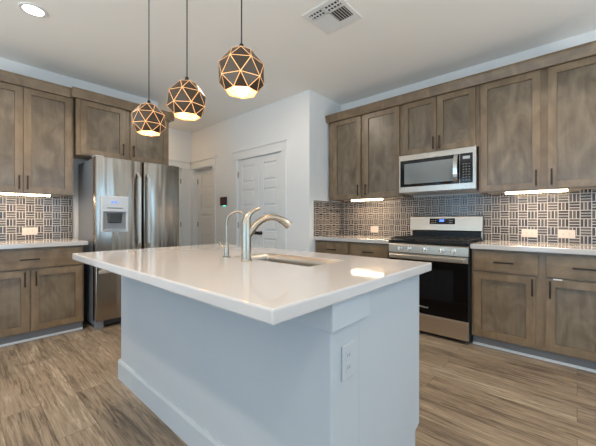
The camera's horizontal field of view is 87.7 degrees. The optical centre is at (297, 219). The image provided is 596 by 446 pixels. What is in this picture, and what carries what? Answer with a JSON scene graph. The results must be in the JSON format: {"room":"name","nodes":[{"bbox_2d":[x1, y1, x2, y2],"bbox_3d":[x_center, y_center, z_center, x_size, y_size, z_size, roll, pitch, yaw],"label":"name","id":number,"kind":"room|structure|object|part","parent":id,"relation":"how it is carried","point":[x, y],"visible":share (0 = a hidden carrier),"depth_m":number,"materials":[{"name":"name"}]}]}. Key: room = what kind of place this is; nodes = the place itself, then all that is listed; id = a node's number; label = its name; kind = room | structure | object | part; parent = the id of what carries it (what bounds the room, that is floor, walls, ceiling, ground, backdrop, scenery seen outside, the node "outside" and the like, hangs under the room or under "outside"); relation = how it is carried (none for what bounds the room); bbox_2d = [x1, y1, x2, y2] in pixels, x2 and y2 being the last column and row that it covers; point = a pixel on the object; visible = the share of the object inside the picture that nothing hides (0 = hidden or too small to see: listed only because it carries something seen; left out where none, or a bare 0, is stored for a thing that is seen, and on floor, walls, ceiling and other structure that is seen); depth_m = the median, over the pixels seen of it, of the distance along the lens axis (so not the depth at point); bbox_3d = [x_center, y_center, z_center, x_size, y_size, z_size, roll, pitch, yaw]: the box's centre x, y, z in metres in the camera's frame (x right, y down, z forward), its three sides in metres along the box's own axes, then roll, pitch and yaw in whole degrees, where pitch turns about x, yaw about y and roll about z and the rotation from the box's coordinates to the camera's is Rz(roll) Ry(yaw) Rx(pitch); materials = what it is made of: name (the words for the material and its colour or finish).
{"room":"kitchen","nodes":[
{"label":"kitchen","id":0,"kind":"room"},
{"bbox_2d":[0,58,157,240],"bbox_3d":[-4.146,-0.260,2.739,1.071,2.790,5.330,0,0,42],"label":"wall","id":1,"kind":"structure","parent":0,"point":[7,65],"depth_m":3.64,"materials":[{"name":"white paint"}]},
{"bbox_2d":[0,82,72,196],"bbox_3d":[-2.809,-0.782,3.139,0.380,1.045,0.832,0,0,42],"label":"upper cabinet","id":2,"kind":"object","parent":1,"relation":"attached to","point":[36,127],"visible":1,"depth_m":3.11,"materials":[{"name":"brown wood"}]},
{"bbox_3d":[-2.835,-0.784,2.896,0.007,0.909,0.277,0,0,42],"label":"panel","id":3,"kind":"part","parent":2,"relation":"part of","materials":[{"name":"brown wood"}]},
{"bbox_3d":[-2.831,-0.784,2.893,0.020,1.029,0.397,0,0,42],"label":"door","id":4,"kind":"part","parent":2,"relation":"part of","materials":[{"name":"brown wood"}]},
{"bbox_2d":[0,192,49,196],"bbox_3d":[-2.782,-0.258,3.043,0.029,0.035,0.565,0,0,42],"label":"light bar","id":5,"kind":"object","parent":2,"relation":"attached to","point":[1,193],"visible":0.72,"depth_m":3.09,"materials":[{"name":"white plastic"}]},
{"bbox_3d":[-2.563,-0.784,3.190,0.020,1.029,0.388,0,0,42],"label":"door","id":6,"kind":"part","parent":2,"relation":"part of","materials":[{"name":"brown wood"}]},
{"bbox_3d":[-2.568,-0.784,3.193,0.007,0.909,0.268,0,0,42],"label":"panel","id":7,"kind":"part","parent":2,"relation":"part of","materials":[{"name":"brown wood"}]},
{"bbox_2d":[0,69,174,122],"bbox_3d":[-2.420,-1.348,3.514,0.456,0.094,1.910,0,0,42],"label":"crown molding","id":8,"kind":"structure","parent":2,"relation":"attached to","point":[5,76],"depth_m":3.27,"materials":[{"name":"brown wood"}]},
{"bbox_2d":[0,195,72,240],"bbox_3d":[-2.933,-0.026,3.278,0.008,0.488,0.913,0,0,42],"label":"tile backsplash","id":9,"kind":"structure","parent":1,"relation":"attached to","point":[52,216],"depth_m":3.37,"materials":[{"name":"grey tile"}]},
{"bbox_2d":[22,227,36,234],"bbox_3d":[-2.876,0.122,3.329,0.008,0.079,0.126,0,0,42],"label":"wall outlet","id":10,"kind":"object","parent":9,"relation":"attached to","point":[30,230],"visible":1,"depth_m":3.33,"materials":[{"name":"beige plastic"}]},
{"bbox_2d":[73,98,168,164],"bbox_3d":[-2.163,-1.004,3.819,0.430,0.602,1.014,0,0,42],"label":"upper cabinet","id":11,"kind":"object","parent":1,"relation":"attached to","point":[98,129],"visible":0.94,"depth_m":3.58,"materials":[{"name":"brown wood"}]},
{"bbox_3d":[-2.190,-0.722,3.842,0.355,0.005,0.976,0,0,42],"label":"panel","id":12,"kind":"part","parent":11,"relation":"part of","materials":[{"name":"brown wood"}]},
{"bbox_3d":[-2.200,-1.006,3.519,0.020,0.586,0.440,0,0,42],"label":"door","id":13,"kind":"part","parent":11,"relation":"part of","materials":[{"name":"brown wood"}]},
{"bbox_3d":[-2.204,-1.006,3.523,0.007,0.466,0.320,0,0,42],"label":"panel","id":14,"kind":"part","parent":11,"relation":"part of","materials":[{"name":"brown wood"}]},
{"bbox_3d":[-1.861,-1.006,3.896,0.020,0.586,0.455,0,0,42],"label":"door","id":15,"kind":"part","parent":11,"relation":"part of","materials":[{"name":"brown wood"}]},
{"bbox_3d":[-1.865,-1.006,3.900,0.007,0.466,0.335,0,0,42],"label":"panel","id":16,"kind":"part","parent":11,"relation":"part of","materials":[{"name":"brown wood"}]},
{"bbox_2d":[169,128,190,245],"bbox_3d":[-2.399,-0.260,5.573,0.120,2.790,1.220,0,0,42],"label":"wall","id":17,"kind":"structure","parent":0,"point":[179,140],"depth_m":5.83,"materials":[{"name":"white paint"}]},
{"bbox_2d":[169,158,189,245],"bbox_3d":[-2.394,0.020,5.464,0.034,2.230,1.055,0,0,42],"label":"trim","id":18,"kind":"structure","parent":17,"relation":"attached to","point":[183,165],"depth_m":5.76,"materials":[{"name":"white paint"}]},
{"bbox_2d":[179,169,180,245],"bbox_3d":[-2.431,0.093,5.482,0.048,2.068,0.774,0,0,42],"label":"door","id":19,"kind":"structure","parent":17,"relation":"in","point":[179,169],"depth_m":5.74,"materials":[{"name":"white paint"}]},
{"bbox_2d":[191,90,314,251],"bbox_3d":[-0.901,-0.260,4.965,2.920,2.790,0.120,0,0,42],"label":"wall","id":20,"kind":"structure","parent":0,"point":[292,118],"depth_m":4.31,"materials":[{"name":"white paint"}]},
{"bbox_2d":[190,156,216,244],"bbox_3d":[-1.681,0.020,5.644,0.848,2.230,0.154,0,0,42],"label":"trim","id":21,"kind":"structure","parent":20,"relation":"attached to","point":[209,162],"depth_m":5.80,"materials":[{"name":"white paint"}]},
{"bbox_2d":[197,168,211,244],"bbox_3d":[-1.663,0.093,5.699,0.637,2.068,0.048,0,0,42],"label":"door","id":22,"kind":"structure","parent":20,"relation":"in","point":[204,224],"depth_m":5.75,"materials":[{"name":"white paint"}]},
{"bbox_2d":[220,197,226,205],"bbox_3d":[-1.243,-0.303,5.176,0.180,0.153,0.022,0,0,42],"label":"keypad","id":23,"kind":"object","parent":20,"relation":"attached to","point":[223,200],"visible":1,"depth_m":5.16,"materials":[{"name":"black plastic"}]},
{"bbox_2d":[238,157,258,246],"bbox_3d":[-0.786,0.093,4.774,0.499,2.068,0.105,0,0,42],"label":"door","id":24,"kind":"structure","parent":20,"relation":"in","point":[248,169],"depth_m":4.78,"materials":[{"name":"white paint"}]},
{"bbox_2d":[231,138,287,249],"bbox_3d":[-0.607,0.020,4.597,1.220,2.230,0.034,0,0,42],"label":"trim","id":25,"kind":"structure","parent":20,"relation":"attached to","point":[279,145],"depth_m":4.45,"materials":[{"name":"white paint"}]},
{"bbox_2d":[257,152,280,248],"bbox_3d":[-0.412,0.093,4.438,0.499,2.068,0.105,0,0,42],"label":"door","id":26,"kind":"structure","parent":20,"relation":"in","point":[269,232],"depth_m":4.45,"materials":[{"name":"white paint"}]},
{"bbox_2d":[0,0,595,132],"bbox_3d":[-0.577,-1.695,0.855,9.400,0.080,7.500,0,0,42],"label":"ceiling","id":27,"kind":"structure","parent":0,"point":[395,44],"depth_m":2.87,"materials":[{"name":"white paint"}]},
{"bbox_2d":[18,2,47,17],"bbox_3d":[-2.088,-1.652,2.449,0.184,0.006,0.184,0,0,42],"label":"recessed light","id":28,"kind":"object","parent":27,"relation":"in","point":[26,7],"visible":1,"depth_m":2.44,"materials":[{"name":"white plastic"}]},
{"bbox_2d":[132,0,165,135],"bbox_3d":[-1.048,-1.130,2.177,0.217,1.049,0.218,0,0,42],"label":"pendant lamp","id":29,"kind":"object","parent":27,"relation":"hanging from","point":[147,118],"visible":1,"depth_m":2.11,"materials":[{"name":"brown metal"}]},
{"bbox_3d":[-1.045,-1.234,2.177,0.006,0.793,0.006,0,0,42],"label":"cord","id":30,"kind":"part","parent":29,"relation":"part of","materials":[{"name":"brown metal"}]},
{"bbox_3d":[-1.048,-0.703,2.177,0.216,0.191,0.217,0,0,42],"label":"lamp shade","id":31,"kind":"part","parent":29,"relation":"part of","materials":[{"name":"brown"}]},
{"bbox_2d":[167,0,205,120],"bbox_3d":[-0.652,-1.130,1.826,0.216,1.049,0.218,0,0,42],"label":"pendant lamp","id":32,"kind":"object","parent":27,"relation":"hanging from","point":[186,100],"visible":1,"depth_m":1.76,"materials":[{"name":"brown metal"}]},
{"bbox_3d":[-0.652,-0.703,1.825,0.215,0.191,0.217,0,0,42],"label":"lamp shade","id":33,"kind":"part","parent":32,"relation":"part of","materials":[{"name":"brown"}]},
{"bbox_3d":[-0.652,-1.234,1.823,0.006,0.793,0.006,0,0,42],"label":"cord","id":34,"kind":"part","parent":32,"relation":"part of","materials":[{"name":"brown metal"}]},
{"bbox_2d":[218,0,263,98],"bbox_3d":[-0.270,-1.130,1.478,0.216,1.049,0.218,0,0,42],"label":"pendant lamp","id":35,"kind":"object","parent":27,"relation":"hanging from","point":[241,72],"visible":1,"depth_m":1.41,"materials":[{"name":"brown"}]},
{"bbox_3d":[-0.270,-0.703,1.478,0.215,0.191,0.218,0,0,42],"label":"lamp shade","id":36,"kind":"part","parent":35,"relation":"part of","materials":[{"name":"brown metal"}]},
{"bbox_3d":[-0.269,-1.234,1.479,0.006,0.793,0.006,0,0,42],"label":"cord","id":37,"kind":"part","parent":35,"relation":"part of","materials":[{"name":"brown metal"}]},
{"bbox_2d":[302,0,362,34],"bbox_3d":[0.279,-1.650,2.522,0.353,0.010,0.353,0,0,42],"label":"ceiling vent","id":38,"kind":"object","parent":27,"relation":"in","point":[330,16],"visible":1,"depth_m":2.51,"materials":[{"name":"white metal"}]},
{"bbox_2d":[0,319,595,445],"bbox_3d":[-0.577,1.175,0.855,9.400,0.080,7.500,0,0,42],"label":"floor","id":39,"kind":"structure","parent":0,"point":[65,389],"depth_m":1.95,"materials":[{"name":"brown wood"}]},
{"bbox_2d":[0,245,83,346],"bbox_3d":[-2.701,0.698,3.062,0.643,0.874,0.862,0,0,42],"label":"base cabinet","id":40,"kind":"object","parent":39,"relation":"on","point":[42,288],"visible":0.98,"depth_m":2.93,"materials":[{"name":"brown wood"}]},
{"bbox_3d":[-2.633,0.751,2.727,0.007,0.448,0.294,0,0,42],"label":"panel","id":41,"kind":"part","parent":40,"relation":"part of","materials":[{"name":"brown wood"}]},
{"bbox_3d":[-2.629,0.751,2.723,0.020,0.568,0.414,0,0,42],"label":"door","id":42,"kind":"part","parent":40,"relation":"part of","materials":[{"name":"brown wood"}]},
{"bbox_3d":[-2.494,0.547,2.834,0.032,0.137,0.012,0,0,42],"label":"handle","id":43,"kind":"part","parent":40,"relation":"part of","materials":[{"name":"brown metal"}]},
{"bbox_3d":[-2.471,0.366,2.861,0.032,0.012,0.143,0,0,42],"label":"handle","id":44,"kind":"part","parent":40,"relation":"part of","materials":[{"name":"brown metal"}]},
{"bbox_3d":[-2.492,0.366,2.876,0.020,0.174,0.825,0,0,42],"label":"drawer","id":45,"kind":"part","parent":40,"relation":"part of","materials":[{"name":"brown wood"}]},
{"bbox_3d":[-2.528,1.126,2.907,0.013,0.018,0.862,0,0,42],"label":"shoe molding","id":46,"kind":"part","parent":40,"relation":"part of","materials":[{"name":"grey wood"}]},
{"bbox_2d":[0,238,87,248],"bbox_3d":[-2.701,0.239,3.070,0.632,0.042,0.913,0,0,42],"label":"countertop","id":47,"kind":"structure","parent":40,"relation":"on","point":[17,244],"depth_m":2.98,"materials":[{"name":"grey stone"}]},
{"bbox_3d":[-2.349,0.751,3.034,0.020,0.568,0.399,0,0,42],"label":"door","id":48,"kind":"part","parent":40,"relation":"part of","materials":[{"name":"brown wood"}]},
{"bbox_3d":[-2.354,0.751,3.038,0.007,0.448,0.279,0,0,42],"label":"panel","id":49,"kind":"part","parent":40,"relation":"part of","materials":[{"name":"brown wood"}]},
{"bbox_2d":[79,155,178,329],"bbox_3d":[-1.982,0.232,3.702,0.702,1.806,0.912,0,0,42],"label":"refrigerator","id":50,"kind":"object","parent":39,"relation":"on","point":[124,204],"visible":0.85,"depth_m":3.36,"materials":[{"name":"grey metal"}]},
{"bbox_3d":[-1.795,0.761,3.534,0.088,0.577,0.912,0,0,42],"label":"freezer drawer","id":51,"kind":"part","parent":50,"relation":"part of","materials":[{"name":"silver metal"}]},
{"bbox_3d":[-1.944,-0.096,3.369,0.088,1.118,0.468,0,0,42],"label":"door","id":52,"kind":"part","parent":50,"relation":"part of","materials":[{"name":"silver metal"}]},
{"bbox_3d":[-1.776,-0.099,3.460,0.068,0.868,0.026,0,0,42],"label":"handle","id":53,"kind":"part","parent":50,"relation":"part of","materials":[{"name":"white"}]},
{"bbox_3d":[-1.709,-0.099,3.535,0.068,0.868,0.026,0,0,42],"label":"handle","id":54,"kind":"part","parent":50,"relation":"part of","materials":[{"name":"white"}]},
{"bbox_3d":[-1.636,-0.096,3.711,0.088,1.118,0.436,0,0,42],"label":"door","id":55,"kind":"part","parent":50,"relation":"part of","materials":[{"name":"silver metal"}]},
{"bbox_2d":[118,275,418,445],"bbox_3d":[-0.330,0.698,1.885,1.878,0.874,0.781,0,0,42],"label":"kitchen island","id":56,"kind":"object","parent":39,"relation":"on","point":[215,376],"visible":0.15,"depth_m":1.31,"materials":[{"name":"grey paint"}]},
{"bbox_3d":[-0.530,1.067,1.661,1.878,0.135,0.180,0,0,42],"label":"baseboard","id":57,"kind":"part","parent":56,"relation":"part of","materials":[{"name":"grey paint"}]},
{"bbox_2d":[72,244,431,324],"bbox_3d":[-0.395,0.239,1.802,1.897,0.042,1.113,0,0,42],"label":"island countertop","id":58,"kind":"structure","parent":56,"relation":"on","point":[272,293],"depth_m":1.24,"materials":[{"name":"grey stone"}]},
{"bbox_2d":[219,211,244,257],"bbox_3d":[-0.371,0.082,1.795,0.177,0.271,0.044,0,0,-3],"label":"water tap","id":59,"kind":"object","parent":58,"relation":"on","point":[226,253],"visible":0.82,"depth_m":1.79,"materials":[{"name":"silver metal"}]},
{"bbox_3d":[-0.350,0.046,1.789,0.136,0.198,0.012,0,0,3],"label":"spout","id":60,"kind":"part","parent":59,"relation":"part of","materials":[{"name":"silver metal"}]},
{"bbox_2d":[241,207,291,261],"bbox_3d":[-0.169,0.076,1.669,0.274,0.284,0.060,0,0,-13],"label":"kitchen faucet","id":61,"kind":"object","parent":58,"relation":"on","point":[248,230],"visible":1,"depth_m":1.63,"materials":[{"name":"silver metal"}]},
{"bbox_3d":[-0.246,-0.026,1.643,0.100,0.082,0.047,0,0,3],"label":"lever","id":62,"kind":"part","parent":61,"relation":"part of","materials":[{"name":"silver metal"}]},
{"bbox_3d":[-0.181,0.030,1.662,0.197,0.122,0.040,0,0,-10],"label":"spout","id":63,"kind":"part","parent":61,"relation":"part of","materials":[{"name":"silver metal"}]},
{"bbox_2d":[234,253,339,266],"bbox_3d":[-0.075,0.339,1.756,0.598,0.237,0.286,0,0,42],"label":"sink","id":64,"kind":"object","parent":58,"relation":"in","point":[279,258],"visible":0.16,"depth_m":1.91,"materials":[{"name":"silver metal"}]},
{"bbox_3d":[-0.507,0.307,1.679,1.864,0.094,0.231,0,0,42],"label":"apron trim","id":65,"kind":"part","parent":56,"relation":"part of","materials":[{"name":"grey paint"}]},
{"bbox_2d":[341,341,353,381],"bbox_3d":[0.168,0.477,1.048,0.008,0.116,0.070,0,0,42],"label":"wall outlet","id":66,"kind":"object","parent":56,"relation":"attached to","point":[347,351],"visible":1,"depth_m":1.04,"materials":[{"name":"white plastic"}]},
{"bbox_2d":[346,349,350,360],"bbox_3d":[0.171,0.456,1.046,0.002,0.032,0.032,0,0,42],"label":"receptacle","id":67,"kind":"object","parent":66,"relation":"attached to","point":[348,351],"depth_m":1.04,"materials":[{"name":"grey plastic"}]},
{"bbox_2d":[346,361,350,373],"bbox_3d":[0.171,0.498,1.046,0.002,0.032,0.032,0,0,42],"label":"receptacle","id":68,"kind":"object","parent":66,"relation":"attached to","point":[348,363],"depth_m":1.04,"materials":[{"name":"grey plastic"}]},
{"bbox_2d":[316,240,389,258],"bbox_3d":[0.795,0.698,3.891,1.031,0.874,0.643,0,0,42],"label":"base cabinet","id":69,"kind":"object","parent":39,"relation":"on","point":[376,250],"visible":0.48,"depth_m":3.63,"materials":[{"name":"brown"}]},
{"bbox_3d":[0.421,0.366,3.851,0.482,0.174,0.020,0,0,42],"label":"drawer","id":70,"kind":"part","parent":69,"relation":"part of","materials":[{"name":"brown wood"}]},
{"bbox_2d":[314,235,390,243],"bbox_3d":[0.798,0.239,3.895,1.035,0.042,0.632,0,0,42],"label":"countertop","id":71,"kind":"structure","parent":69,"relation":"on","point":[345,238],"depth_m":3.74,"materials":[{"name":"grey stone"}]},
{"bbox_3d":[0.804,0.366,3.507,0.470,0.174,0.020,0,0,42],"label":"drawer","id":72,"kind":"part","parent":69,"relation":"part of","materials":[{"name":"brown wood"}]},
{"bbox_2d":[389,215,483,341],"bbox_3d":[1.440,0.545,3.257,0.769,1.180,0.697,0,0,42],"label":"gas range","id":73,"kind":"object","parent":39,"relation":"on","point":[445,291],"visible":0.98,"depth_m":2.98,"materials":[{"name":"grey metal"}]},
{"bbox_3d":[1.228,0.370,3.019,0.703,0.042,0.061,0,0,42],"label":"handle","id":74,"kind":"part","parent":73,"relation":"part of","materials":[{"name":"silver metal"}]},
{"bbox_3d":[1.250,0.659,3.044,0.751,0.518,0.004,0,0,42],"label":"glass","id":75,"kind":"part","parent":73,"relation":"part of","materials":[{"name":"black glass"}]},
{"bbox_3d":[1.263,0.286,3.058,0.763,0.099,0.060,0,0,42],"label":"control panel","id":76,"kind":"part","parent":73,"relation":"part of","materials":[{"name":"silver metal"}]},
{"bbox_3d":[1.261,0.632,3.055,0.759,0.579,0.026,0,0,42],"label":"oven door","id":77,"kind":"part","parent":73,"relation":"part of","materials":[{"name":"black glass"}]},
{"bbox_2d":[389,235,482,245],"bbox_3d":[1.443,0.210,3.259,0.767,0.050,0.590,0,0,42],"label":"cooktop","id":78,"kind":"object","parent":73,"relation":"in","point":[411,240],"depth_m":3.14,"materials":[{"name":"black metal"}]},
{"bbox_3d":[1.260,1.015,3.055,0.759,0.170,0.028,0,0,42],"label":"storage drawer","id":79,"kind":"part","parent":73,"relation":"part of","materials":[{"name":"silver metal"}]},
{"bbox_2d":[472,249,595,372],"bbox_3d":[2.133,0.698,2.688,1.002,0.874,0.643,0,0,42],"label":"base cabinet","id":80,"kind":"object","parent":39,"relation":"on","point":[537,305],"visible":1,"depth_m":2.50,"materials":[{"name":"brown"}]},
{"bbox_3d":[1.756,0.751,2.658,0.320,0.448,0.007,0,0,42],"label":"panel","id":81,"kind":"part","parent":80,"relation":"part of","materials":[{"name":"brown wood"}]},
{"bbox_3d":[1.752,0.751,2.654,0.440,0.568,0.020,0,0,42],"label":"door","id":82,"kind":"part","parent":80,"relation":"part of","materials":[{"name":"brown wood"}]},
{"bbox_3d":[1.758,0.366,2.648,0.462,0.174,0.020,0,0,42],"label":"drawer","id":83,"kind":"part","parent":80,"relation":"part of","materials":[{"name":"brown wood"}]},
{"bbox_3d":[1.886,0.547,2.498,0.012,0.137,0.032,0,0,42],"label":"handle","id":84,"kind":"part","parent":80,"relation":"part of","materials":[{"name":"brown metal"}]},
{"bbox_2d":[470,241,595,255],"bbox_3d":[2.142,0.239,2.686,1.026,0.042,0.632,0,0,42],"label":"countertop","id":85,"kind":"structure","parent":80,"relation":"on","point":[579,249],"depth_m":2.57,"materials":[{"name":"grey stone"}]},
{"bbox_3d":[1.978,1.126,2.515,1.002,0.018,0.013,0,0,42],"label":"shoe molding","id":86,"kind":"part","parent":80,"relation":"part of","materials":[{"name":"grey wood"}]},
{"bbox_3d":[1.969,0.547,2.424,0.012,0.137,0.032,0,0,42],"label":"handle","id":87,"kind":"part","parent":80,"relation":"part of","materials":[{"name":"brown metal"}]},
{"bbox_3d":[2.135,0.366,2.310,0.453,0.174,0.020,0,0,42],"label":"drawer","id":88,"kind":"part","parent":80,"relation":"part of","materials":[{"name":"brown wood"}]},
{"bbox_3d":[2.135,0.751,2.310,0.453,0.568,0.020,0,0,42],"label":"door","id":89,"kind":"part","parent":80,"relation":"part of","materials":[{"name":"brown wood"}]},
{"bbox_3d":[2.139,0.751,2.314,0.333,0.448,0.007,0,0,42],"label":"panel","id":90,"kind":"part","parent":80,"relation":"part of","materials":[{"name":"brown wood"}]},
{"bbox_3d":[2.119,0.366,2.289,0.143,0.012,0.032,0,0,42],"label":"handle","id":91,"kind":"part","parent":80,"relation":"part of","materials":[{"name":"brown metal"}]},
{"bbox_2d":[315,92,340,251],"bbox_3d":[0.420,-0.260,4.341,0.120,2.790,0.717,0,0,42],"label":"wall","id":92,"kind":"structure","parent":0,"point":[324,106],"depth_m":4.15,"materials":[{"name":"white paint"}]},
{"bbox_2d":[312,199,326,236],"bbox_3d":[0.285,-0.024,4.091,0.012,0.482,0.310,0,0,42],"label":"trim","id":93,"kind":"structure","parent":92,"relation":"attached to","point":[312,199],"depth_m":3.99,"materials":[{"name":"white paint"}]},
{"bbox_2d":[314,200,340,236],"bbox_3d":[0.409,-0.016,4.230,0.008,0.468,0.637,0,0,42],"label":"tile backsplash","id":94,"kind":"structure","parent":92,"relation":"attached to","point":[327,214],"depth_m":4.21,"materials":[{"name":"grey tile"}]},
{"bbox_2d":[341,30,595,244],"bbox_3d":[2.944,-0.260,2.474,6.130,2.790,0.120,0,0,42],"label":"wall","id":95,"kind":"structure","parent":0,"point":[590,36],"depth_m":3.32,"materials":[{"name":"white paint"}]},
{"bbox_2d":[329,105,412,201],"bbox_3d":[0.896,-0.782,3.978,1.013,1.045,0.378,0,0,42],"label":"upper cabinet","id":96,"kind":"object","parent":95,"relation":"attached to","point":[365,150],"visible":1,"depth_m":3.81,"materials":[{"name":"brown wood"}]},
{"bbox_3d":[0.632,-0.784,4.018,0.417,1.029,0.020,0,0,42],"label":"door","id":97,"kind":"part","parent":96,"relation":"part of","materials":[{"name":"brown wood"}]},
{"bbox_3d":[0.635,-0.784,4.022,0.297,0.909,0.007,0,0,42],"label":"panel","id":98,"kind":"part","parent":96,"relation":"part of","materials":[{"name":"brown wood"}]},
{"bbox_2d":[351,198,382,200],"bbox_3d":[0.868,-0.258,3.926,0.440,0.035,0.029,0,0,42],"label":"light bar","id":99,"kind":"object","parent":96,"relation":"attached to","point":[373,198],"visible":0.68,"depth_m":3.90,"materials":[{"name":"white plastic"}]},
{"bbox_2d":[351,199,382,200],"bbox_3d":[0.867,-0.249,3.926,0.432,0.016,0.028,0,0,42],"label":"diffuser","id":100,"kind":"object","parent":99,"relation":"attached to","point":[353,199],"depth_m":3.93,"materials":[{"name":"beige plastic"}]},
{"bbox_3d":[0.994,-0.784,3.699,0.332,0.909,0.007,0,0,42],"label":"panel","id":101,"kind":"part","parent":96,"relation":"part of","materials":[{"name":"brown wood"}]},
{"bbox_3d":[0.991,-0.784,3.695,0.452,1.029,0.020,0,0,42],"label":"door","id":102,"kind":"part","parent":96,"relation":"part of","materials":[{"name":"brown wood"}]},
{"bbox_2d":[326,40,595,123],"bbox_3d":[1.545,-1.348,3.377,2.798,0.094,0.403,0,0,42],"label":"crown molding","id":103,"kind":"structure","parent":96,"relation":"on","point":[585,50],"depth_m":2.96,"materials":[{"name":"brown wood"}]},
{"bbox_2d":[402,86,478,155],"bbox_3d":[1.561,-1.009,3.380,0.774,0.592,0.378,0,0,42],"label":"upper cabinet","id":104,"kind":"object","parent":95,"relation":"attached to","point":[447,121],"visible":0.94,"depth_m":3.22,"materials":[{"name":"brown wood"}]},
{"bbox_3d":[1.328,-1.011,3.392,0.360,0.576,0.020,0,0,42],"label":"door","id":105,"kind":"part","parent":104,"relation":"part of","materials":[{"name":"brown wood"}]},
{"bbox_3d":[1.332,-1.011,3.396,0.240,0.456,0.007,0,0,42],"label":"panel","id":106,"kind":"part","parent":104,"relation":"part of","materials":[{"name":"brown wood"}]},
{"bbox_2d":[399,146,478,195],"bbox_3d":[1.528,-0.498,3.344,0.768,0.426,0.455,0,0,42],"label":"microwave","id":107,"kind":"object","parent":104,"relation":"attached to","point":[450,171],"visible":1,"depth_m":3.19,"materials":[{"name":"grey metal"}]},
{"bbox_3d":[1.551,-0.504,3.055,0.036,0.284,0.055,0,0,42],"label":"handle","id":108,"kind":"part","parent":107,"relation":"part of","materials":[{"name":"silver metal"}]},
{"bbox_3d":[1.636,-0.504,3.018,0.113,0.290,0.004,0,0,42],"label":"control panel","id":109,"kind":"part","parent":107,"relation":"part of","materials":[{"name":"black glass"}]},
{"bbox_3d":[1.604,-1.011,3.151,0.239,0.456,0.007,0,0,42],"label":"panel","id":110,"kind":"part","parent":104,"relation":"part of","materials":[{"name":"brown wood"}]},
{"bbox_3d":[1.600,-1.011,3.147,0.359,0.576,0.020,0,0,42],"label":"door","id":111,"kind":"part","parent":104,"relation":"part of","materials":[{"name":"brown wood"}]},
{"bbox_2d":[342,189,595,244],"bbox_3d":[1.681,-0.026,3.520,2.827,0.488,0.008,0,0,42],"label":"tile backsplash","id":112,"kind":"structure","parent":95,"relation":"attached to","point":[505,215],"depth_m":3.18,"materials":[{"name":"grey tile"}]},
{"bbox_2d":[371,226,378,232],"bbox_3d":[1.013,0.127,4.110,0.115,0.083,0.008,0,0,42],"label":"wall outlet","id":113,"kind":"object","parent":112,"relation":"attached to","point":[373,228],"visible":1,"depth_m":4.10,"materials":[{"name":"beige plastic"}]},
{"bbox_2d":[522,229,536,236],"bbox_3d":[2.240,0.130,3.007,0.121,0.076,0.008,0,0,42],"label":"wall outlet","id":114,"kind":"object","parent":112,"relation":"attached to","point":[525,232],"visible":1,"depth_m":3.00,"materials":[{"name":"beige plastic"}]},
{"bbox_2d":[558,230,574,237],"bbox_3d":[2.442,0.130,2.825,0.121,0.076,0.008,0,0,42],"label":"wall outlet","id":115,"kind":"object","parent":112,"relation":"attached to","point":[561,233],"visible":1,"depth_m":2.82,"materials":[{"name":"beige plastic"}]},
{"bbox_2d":[479,56,595,194],"bbox_3d":[2.222,-0.782,2.786,1.001,1.045,0.378,0,0,42],"label":"upper cabinet","id":116,"kind":"object","parent":95,"relation":"attached to","point":[537,129],"visible":1,"depth_m":2.70,"materials":[{"name":"brown wood"}]},
{"bbox_3d":[1.939,-0.784,2.850,0.337,0.909,0.007,0,0,42],"label":"panel","id":117,"kind":"part","parent":116,"relation":"part of","materials":[{"name":"brown wood"}]},
{"bbox_3d":[1.935,-0.784,2.846,0.457,1.029,0.020,0,0,42],"label":"door","id":118,"kind":"part","parent":116,"relation":"part of","materials":[{"name":"brown wood"}]},
{"bbox_3d":[2.066,-0.365,2.694,0.012,0.137,0.032,0,0,42],"label":"handle","id":119,"kind":"part","parent":116,"relation":"part of","materials":[{"name":"brown metal"}]},
{"bbox_2d":[505,189,567,193],"bbox_3d":[2.131,-0.258,2.791,0.453,0.035,0.029,0,0,42],"label":"light bar","id":120,"kind":"object","parent":116,"relation":"attached to","point":[551,190],"visible":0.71,"depth_m":2.77,"materials":[{"name":"white plastic"}]},
{"bbox_3d":[2.245,-0.279,2.812,0.963,0.005,0.303,0,0,42],"label":"panel","id":121,"kind":"part","parent":116,"relation":"part of","materials":[{"name":"brown wood"}]},
{"bbox_3d":[2.312,-0.784,2.507,0.455,1.029,0.020,0,0,42],"label":"door","id":122,"kind":"part","parent":116,"relation":"part of","materials":[{"name":"brown wood"}]},
{"bbox_3d":[2.315,-0.784,2.511,0.335,0.909,0.007,0,0,42],"label":"panel","id":123,"kind":"part","parent":116,"relation":"part of","materials":[{"name":"brown wood"}]}
]}

